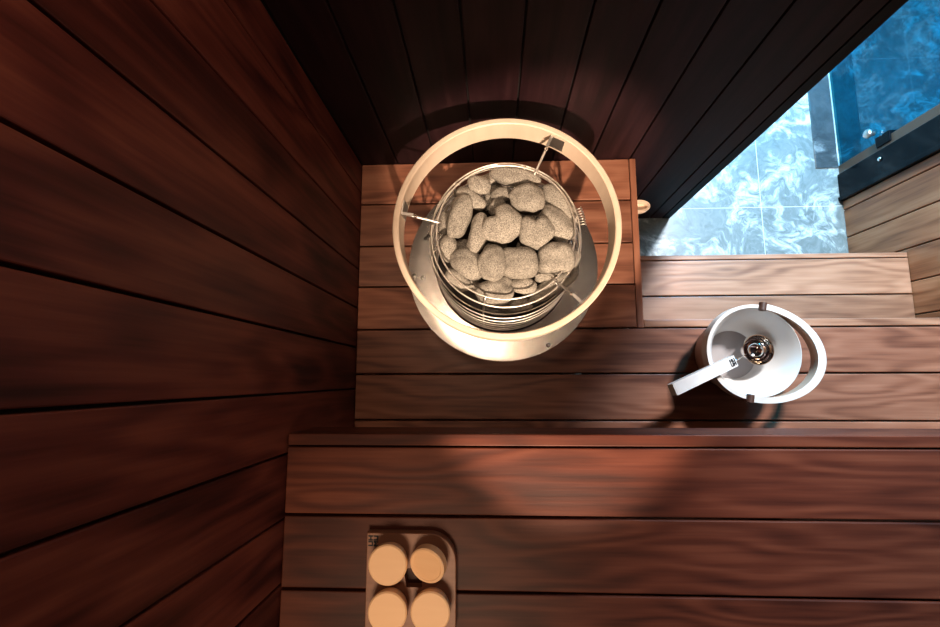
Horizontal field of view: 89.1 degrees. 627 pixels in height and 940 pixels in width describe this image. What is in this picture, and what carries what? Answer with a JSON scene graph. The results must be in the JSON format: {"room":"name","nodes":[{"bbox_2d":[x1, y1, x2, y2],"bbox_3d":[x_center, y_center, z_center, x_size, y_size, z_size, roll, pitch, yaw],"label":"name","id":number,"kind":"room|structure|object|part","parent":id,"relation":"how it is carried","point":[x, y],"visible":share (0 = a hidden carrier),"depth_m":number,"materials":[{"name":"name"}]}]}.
{"room":"spa","nodes":[
{"label":"spa","id":0,"kind":"room"},
{"bbox_2d":[0,0,393,626],"bbox_3d":[-0.368,0.431,0.640,0.060,2.250,2.103,0,82,3],"label":"wall","id":1,"kind":"structure","parent":0,"point":[180,201],"depth_m":0.53,"materials":[{"name":"brown wood"}]},
{"bbox_2d":[260,0,888,218],"bbox_3d":[0.167,-0.553,0.751,1.039,2.250,0.075,0,82,3],"label":"wall","id":2,"kind":"structure","parent":0,"point":[671,87],"depth_m":0.95,"materials":[{"name":"black wood"}]},
{"bbox_2d":[662,0,907,217],"bbox_3d":[0.700,-0.558,0.726,0.028,2.250,0.079,0,82,3],"label":"trim","id":3,"kind":"structure","parent":2,"relation":"attached to","point":[891,6],"depth_m":1.01,"materials":[{"name":"black wood"}]},
{"bbox_2d":[393,0,939,420],"bbox_3d":[1.019,-0.233,1.828,2.730,0.050,3.740,0,82,3],"label":"floor","id":4,"kind":"structure","parent":0,"point":[772,198],"depth_m":1.84,"materials":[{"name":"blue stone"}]},
{"bbox_2d":[354,159,939,447],"bbox_3d":[0.552,0.015,1.530,1.699,0.517,0.837,0,82,3],"label":"bench","id":5,"kind":"object","parent":4,"relation":"on","point":[387,307],"visible":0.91,"depth_m":1.26,"materials":[{"name":"brown wood"}]},
{"bbox_2d":[393,118,621,361],"bbox_3d":[0.080,-0.152,1.132,0.517,0.359,0.517,-7,82,2],"label":"heater","id":6,"kind":"object","parent":5,"relation":"on","point":[425,272],"visible":0.7,"depth_m":1.03,"materials":[{"name":"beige metal"}]},
{"bbox_3d":[-0.098,-0.194,1.019,0.079,0.091,0.005,8,83,4],"label":"support rod","id":7,"kind":"part","parent":6,"relation":"part of","materials":[{"name":"silver metal"}]},
{"bbox_2d":[438,211,448,234],"bbox_3d":[-0.056,-0.202,1.069,0.028,0.024,0.058,3,82,3],"label":"stone","id":8,"kind":"object","parent":6,"relation":"in","point":[444,215],"visible":0.73,"depth_m":1.06,"materials":[{"name":"grey stone"}]},
{"bbox_2d":[439,234,457,262],"bbox_3d":[-0.046,-0.142,1.036,0.042,0.039,0.063,-12,82,1],"label":"stone","id":9,"kind":"object","parent":6,"relation":"in","point":[448,245],"visible":0.86,"depth_m":1.02,"materials":[{"name":"grey stone"}]},
{"bbox_2d":[445,267,471,291],"bbox_3d":[-0.026,-0.073,1.059,0.069,0.038,0.039,41,86,7],"label":"stone","id":10,"kind":"object","parent":6,"relation":"in","point":[463,280],"visible":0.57,"depth_m":1.04,"materials":[{"name":"grey stone"}]},
{"bbox_2d":[446,194,472,237],"bbox_3d":[-0.022,-0.209,1.028,0.052,0.048,0.099,11,83,4],"label":"stone","id":11,"kind":"object","parent":6,"relation":"in","point":[459,218],"visible":1,"depth_m":1.01,"materials":[{"name":"grey stone"}]},
{"bbox_2d":[457,239,466,248],"bbox_3d":[-0.018,-0.151,1.060,0.035,0.024,0.026,-10,82,1],"label":"stone","id":12,"kind":"object","parent":6,"relation":"in","point":[462,243],"visible":0.42,"depth_m":1.05,"materials":[{"name":"grey stone"}]},
{"bbox_2d":[449,247,481,280],"bbox_3d":[-0.005,-0.107,1.022,0.085,0.058,0.061,34,85,7],"label":"stone","id":13,"kind":"object","parent":6,"relation":"in","point":[463,261],"visible":0.8,"depth_m":1.00,"materials":[{"name":"grey stone"}]},
{"bbox_2d":[455,186,486,210],"bbox_3d":[0.001,-0.250,1.045,0.077,0.036,0.036,34,85,7],"label":"stone","id":14,"kind":"object","parent":6,"relation":"in","point":[479,203],"visible":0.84,"depth_m":1.03,"materials":[{"name":"grey stone"}]},
{"bbox_2d":[466,212,486,252],"bbox_3d":[0.019,-0.170,1.022,0.043,0.047,0.095,15,83,5],"label":"stone","id":15,"kind":"object","parent":6,"relation":"in","point":[476,241],"visible":0.87,"depth_m":1.00,"materials":[{"name":"grey stone"}]},
{"bbox_2d":[470,279,483,290],"bbox_3d":[0.014,-0.063,1.066,0.060,0.034,0.035,29,84,6],"label":"stone","id":16,"kind":"object","parent":6,"relation":"in","point":[475,284],"visible":0.24,"depth_m":1.05,"materials":[{"name":"grey stone"}]},
{"bbox_2d":[467,175,490,194],"bbox_3d":[0.019,-0.279,1.034,0.054,0.038,0.039,24,84,6],"label":"stone","id":17,"kind":"object","parent":6,"relation":"in","point":[480,185],"visible":1,"depth_m":1.02,"materials":[{"name":"grey stone"}]},
{"bbox_2d":[483,189,493,210],"bbox_3d":[0.041,-0.254,1.067,0.026,0.026,0.053,17,83,5],"label":"stone","id":18,"kind":"object","parent":6,"relation":"in","point":[487,197],"visible":0.43,"depth_m":1.06,"materials":[{"name":"grey stone"}]},
{"bbox_2d":[482,173,496,184],"bbox_3d":[0.042,-0.301,1.070,0.052,0.024,0.026,-12,82,1],"label":"stone","id":19,"kind":"object","parent":6,"relation":"in","point":[492,181],"visible":0.19,"depth_m":1.06,"materials":[{"name":"grey stone"}]},
{"bbox_2d":[477,244,505,280],"bbox_3d":[0.046,-0.105,1.000,0.064,0.057,0.078,-2,82,2],"label":"stone","id":20,"kind":"object","parent":6,"relation":"in","point":[491,263],"visible":1,"depth_m":0.98,"materials":[{"name":"grey stone"}]},
{"bbox_2d":[474,276,513,307],"bbox_3d":[0.054,-0.046,1.019,0.086,0.060,0.063,-20,82,0],"label":"stone","id":21,"kind":"object","parent":6,"relation":"in","point":[502,288],"visible":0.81,"depth_m":0.99,"materials":[{"name":"grey stone"}]},
{"bbox_2d":[484,240,506,248],"bbox_3d":[0.055,-0.151,1.039,0.053,0.022,0.024,5,82,3],"label":"stone","id":22,"kind":"object","parent":6,"relation":"in","point":[503,246],"visible":0.24,"depth_m":1.03,"materials":[{"name":"grey stone"}]},
{"bbox_2d":[488,198,505,215],"bbox_3d":[0.059,-0.233,1.044,0.036,0.034,0.044,29,84,6],"label":"stone","id":23,"kind":"object","parent":6,"relation":"in","point":[495,202],"visible":0.56,"depth_m":1.03,"materials":[{"name":"grey stone"}]},
{"bbox_2d":[491,183,502,189],"bbox_3d":[0.058,-0.283,1.085,0.035,0.023,0.024,-20,82,0],"label":"stone","id":24,"kind":"object","parent":6,"relation":"in","point":[494,186],"visible":0.35,"depth_m":1.07,"materials":[{"name":"grey stone"}]},
{"bbox_2d":[491,187,510,200],"bbox_3d":[0.068,-0.260,1.044,0.047,0.029,0.031,-5,82,2],"label":"stone","id":25,"kind":"object","parent":6,"relation":"in","point":[502,193],"visible":0.79,"depth_m":1.03,"materials":[{"name":"grey stone"}]},
{"bbox_2d":[482,204,521,243],"bbox_3d":[0.069,-0.185,1.010,0.077,0.049,0.090,43,86,7],"label":"stone","id":26,"kind":"object","parent":6,"relation":"in","point":[503,227],"visible":0.99,"depth_m":0.99,"materials":[{"name":"grey stone"}]},
{"bbox_2d":[489,167,540,186],"bbox_3d":[0.098,-0.298,1.037,0.115,0.044,0.045,10,83,4],"label":"stone","id":27,"kind":"object","parent":6,"relation":"in","point":[511,176],"visible":0.77,"depth_m":1.02,"materials":[{"name":"grey stone"}]},
{"bbox_2d":[502,297,532,312],"bbox_3d":[0.104,-0.019,1.051,0.068,0.034,0.033,-4,82,2],"label":"stone","id":28,"kind":"object","parent":6,"relation":"in","point":[516,302],"visible":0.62,"depth_m":1.04,"materials":[{"name":"grey stone"}]},
{"bbox_2d":[503,247,538,279],"bbox_3d":[0.103,-0.106,1.012,0.085,0.063,0.069,7,83,4],"label":"stone","id":29,"kind":"object","parent":6,"relation":"in","point":[521,262],"visible":0.8,"depth_m":0.98,"materials":[{"name":"grey stone"}]},
{"bbox_2d":[512,278,536,293],"bbox_3d":[0.113,-0.059,1.013,0.057,0.035,0.036,6,82,3],"label":"stone","id":30,"kind":"object","parent":6,"relation":"in","point":[523,286],"visible":0.98,"depth_m":1.00,"materials":[{"name":"grey stone"}]},
{"bbox_2d":[516,241,534,250],"bbox_3d":[0.123,-0.143,1.052,0.046,0.028,0.030,29,84,6],"label":"stone","id":31,"kind":"object","parent":6,"relation":"in","point":[519,244],"visible":0.25,"depth_m":1.04,"materials":[{"name":"grey stone"}]},
{"bbox_2d":[508,183,544,211],"bbox_3d":[0.122,-0.246,1.019,0.080,0.057,0.061,4,82,3],"label":"stone","id":32,"kind":"object","parent":6,"relation":"in","point":[526,197],"visible":0.99,"depth_m":1.00,"materials":[{"name":"grey stone"}]},
{"bbox_2d":[519,211,539,219],"bbox_3d":[0.126,-0.213,1.051,0.059,0.028,0.033,-12,82,1],"label":"stone","id":33,"kind":"object","parent":6,"relation":"in","point":[534,215],"visible":0.2,"depth_m":1.04,"materials":[{"name":"grey stone"}]},
{"bbox_2d":[518,215,554,249],"bbox_3d":[0.141,-0.169,1.002,0.077,0.046,0.072,-6,82,2],"label":"stone","id":34,"kind":"object","parent":6,"relation":"in","point":[535,234],"visible":0.98,"depth_m":0.98,"materials":[{"name":"grey stone"}]},
{"bbox_3d":[0.153,-0.324,1.025,0.005,0.091,0.079,26,84,6],"label":"support rod","id":35,"kind":"part","parent":6,"relation":"part of","materials":[{"name":"silver metal"}]},
{"bbox_2d":[534,271,555,282],"bbox_3d":[0.162,-0.084,1.034,0.049,0.033,0.034,-8,82,2],"label":"stone","id":36,"kind":"object","parent":6,"relation":"in","point":[538,277],"visible":0.46,"depth_m":1.02,"materials":[{"name":"grey stone"}]},
{"bbox_2d":[529,267,578,303],"bbox_3d":[0.183,-0.062,1.038,0.133,0.037,0.039,-34,82,-2],"label":"stone","id":37,"kind":"object","parent":6,"relation":"in","point":[574,273],"visible":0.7,"depth_m":1.02,"materials":[{"name":"grey stone"}]},
{"bbox_2d":[537,242,575,274],"bbox_3d":[0.180,-0.115,1.002,0.080,0.068,0.067,-8,82,2],"label":"stone","id":38,"kind":"object","parent":6,"relation":"in","point":[554,257],"visible":0.97,"depth_m":0.97,"materials":[{"name":"grey stone"}]},
{"bbox_2d":[538,204,576,242],"bbox_3d":[0.186,-0.191,1.018,0.056,0.056,0.094,-40,82,-3],"label":"stone","id":39,"kind":"object","parent":6,"relation":"in","point":[564,227],"visible":0.76,"depth_m":1.00,"materials":[{"name":"grey stone"}]},
{"bbox_2d":[543,183,577,223],"bbox_3d":[0.194,-0.236,1.032,0.051,0.049,0.110,-34,82,-2],"label":"stone","id":40,"kind":"object","parent":6,"relation":"in","point":[553,196],"visible":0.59,"depth_m":1.01,"materials":[{"name":"grey stone"}]},
{"bbox_3d":[0.193,-0.044,0.984,0.005,0.091,0.079,-43,82,-3],"label":"support rod","id":41,"kind":"part","parent":6,"relation":"part of","materials":[{"name":"silver metal"}]},
{"bbox_2d":[573,249,580,269],"bbox_3d":[0.228,-0.117,1.038,0.023,0.022,0.048,11,83,4],"label":"stone","id":42,"kind":"object","parent":6,"relation":"in","point":[577,262],"visible":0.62,"depth_m":1.03,"materials":[{"name":"grey stone"}]},
{"bbox_3d":[0.456,-0.192,1.347,0.017,0.090,0.476,0,82,3],"label":"trim","id":43,"kind":"part","parent":5,"relation":"part of","materials":[{"name":"brown wood"}]},
{"bbox_3d":[0.478,-0.300,1.355,0.058,0.032,0.036,0,82,3],"label":"pull handle","id":44,"kind":"part","parent":5,"relation":"part of","materials":[{"name":"brown wood"}]},
{"bbox_2d":[695,302,826,403],"bbox_3d":[0.690,0.099,1.175,0.263,0.148,0.236,0,82,3],"label":"bucket","id":45,"kind":"object","parent":5,"relation":"on","point":[723,337],"visible":0.92,"depth_m":1.14,"materials":[{"name":"white metal"}]},
{"bbox_2d":[667,335,773,395],"bbox_3d":[0.589,0.115,1.127,0.316,0.173,0.075,-16,82,1],"label":"ladle","id":46,"kind":"object","parent":45,"relation":"in","point":[754,349],"visible":1,"depth_m":1.12,"materials":[{"name":"silver metal"}]},
{"bbox_3d":[0.534,0.140,1.089,0.195,0.098,0.028,-21,82,0],"label":"handle","id":47,"kind":"part","parent":46,"relation":"part of","materials":[{"name":"white wood"}]},
{"bbox_2d":[740,335,773,364],"bbox_3d":[0.708,0.092,1.190,0.075,0.044,0.075,0,82,3],"label":"bowl","id":48,"kind":"object","parent":46,"relation":"on","point":[754,349],"depth_m":1.19,"materials":[{"name":"silver metal"}]},
{"bbox_3d":[0.742,0.106,1.115,0.153,0.038,0.233,11,83,4],"label":"handle","id":49,"kind":"part","parent":45,"relation":"part of","materials":[{"name":"white wood"}]},
{"bbox_2d":[627,252,914,328],"bbox_3d":[0.946,-0.051,1.656,0.924,0.248,0.252,0,82,3],"label":"step","id":50,"kind":"structure","parent":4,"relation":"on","point":[843,285],"depth_m":1.54,"materials":[{"name":"brown wood"}]},
{"bbox_2d":[843,153,939,420],"bbox_3d":[1.393,0.439,0.555,0.060,2.250,2.058,0,82,3],"label":"wall","id":51,"kind":"structure","parent":0,"point":[900,213],"depth_m":1.52,"materials":[{"name":"brown wood"}]},
{"bbox_2d":[808,74,837,168],"bbox_3d":[1.367,-1.280,1.929,0.083,0.004,1.460,0,82,3],"label":"trim","id":52,"kind":"structure","parent":51,"relation":"attached to","point":[820,108],"depth_m":1.85,"materials":[{"name":"metal"}]},
{"bbox_2d":[837,115,939,200],"bbox_3d":[1.383,-0.632,0.704,0.076,2.250,0.104,0,82,3],"label":"trim","id":53,"kind":"structure","parent":51,"relation":"attached to","point":[922,143],"depth_m":1.57,"materials":[{"name":"black metal"}]},
{"bbox_2d":[838,104,939,173],"bbox_3d":[1.367,-1.417,0.813,0.065,2.250,1.476,0,82,3],"label":"door","id":54,"kind":"structure","parent":51,"relation":"in","point":[883,139],"depth_m":1.60,"materials":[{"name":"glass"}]},
{"bbox_3d":[1.395,-0.628,1.668,0.029,0.032,0.032,0,82,3],"label":"knob","id":55,"kind":"part","parent":54,"relation":"part of","materials":[{"name":"silver metal"}]},
{"bbox_3d":[0.514,1.436,0.459,1.823,2.250,0.060,0,82,3],"label":"wall","id":56,"kind":"structure","parent":0,"visible":0},
{"bbox_2d":[279,427,939,626],"bbox_3d":[0.525,0.828,0.796,1.699,0.120,1.234,0,82,3],"label":"bench","id":57,"kind":"object","parent":56,"relation":"attached to","point":[546,527],"visible":1,"depth_m":0.81,"materials":[{"name":"red wood"}]},
{"bbox_2d":[365,529,456,626],"bbox_3d":[-0.099,0.466,0.806,0.152,0.018,0.186,0,82,3],"label":"wooden tray","id":58,"kind":"object","parent":57,"relation":"on","point":[409,540],"visible":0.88,"depth_m":0.80,"materials":[{"name":"brown wood"}]},
{"bbox_2d":[368,542,407,585],"bbox_3d":[-0.134,0.411,0.790,0.064,0.032,0.064,0,82,3],"label":"wooden disc","id":59,"kind":"object","parent":58,"relation":"on","point":[388,562],"visible":1,"depth_m":0.78,"materials":[{"name":"brown wood"}]},
{"bbox_2d":[368,587,407,626],"bbox_3d":[-0.132,0.482,0.780,0.064,0.032,0.064,0,82,3],"label":"wooden disc","id":60,"kind":"object","parent":58,"relation":"on","point":[388,607],"visible":1,"depth_m":0.77,"materials":[{"name":"brown wood"}]},
{"bbox_2d":[410,544,446,582],"bbox_3d":[-0.068,0.411,0.784,0.061,0.037,0.061,-44,82,-4],"label":"wooden disc","id":61,"kind":"object","parent":58,"relation":"on","point":[428,562],"visible":1,"depth_m":0.78,"materials":[{"name":"brown wood"}]},
{"bbox_2d":[411,587,450,626],"bbox_3d":[-0.063,0.480,0.777,0.064,0.032,0.064,0,82,3],"label":"wooden disc","id":62,"kind":"object","parent":58,"relation":"on","point":[430,607],"visible":1,"depth_m":0.76,"materials":[{"name":"brown wood"}]}
]}

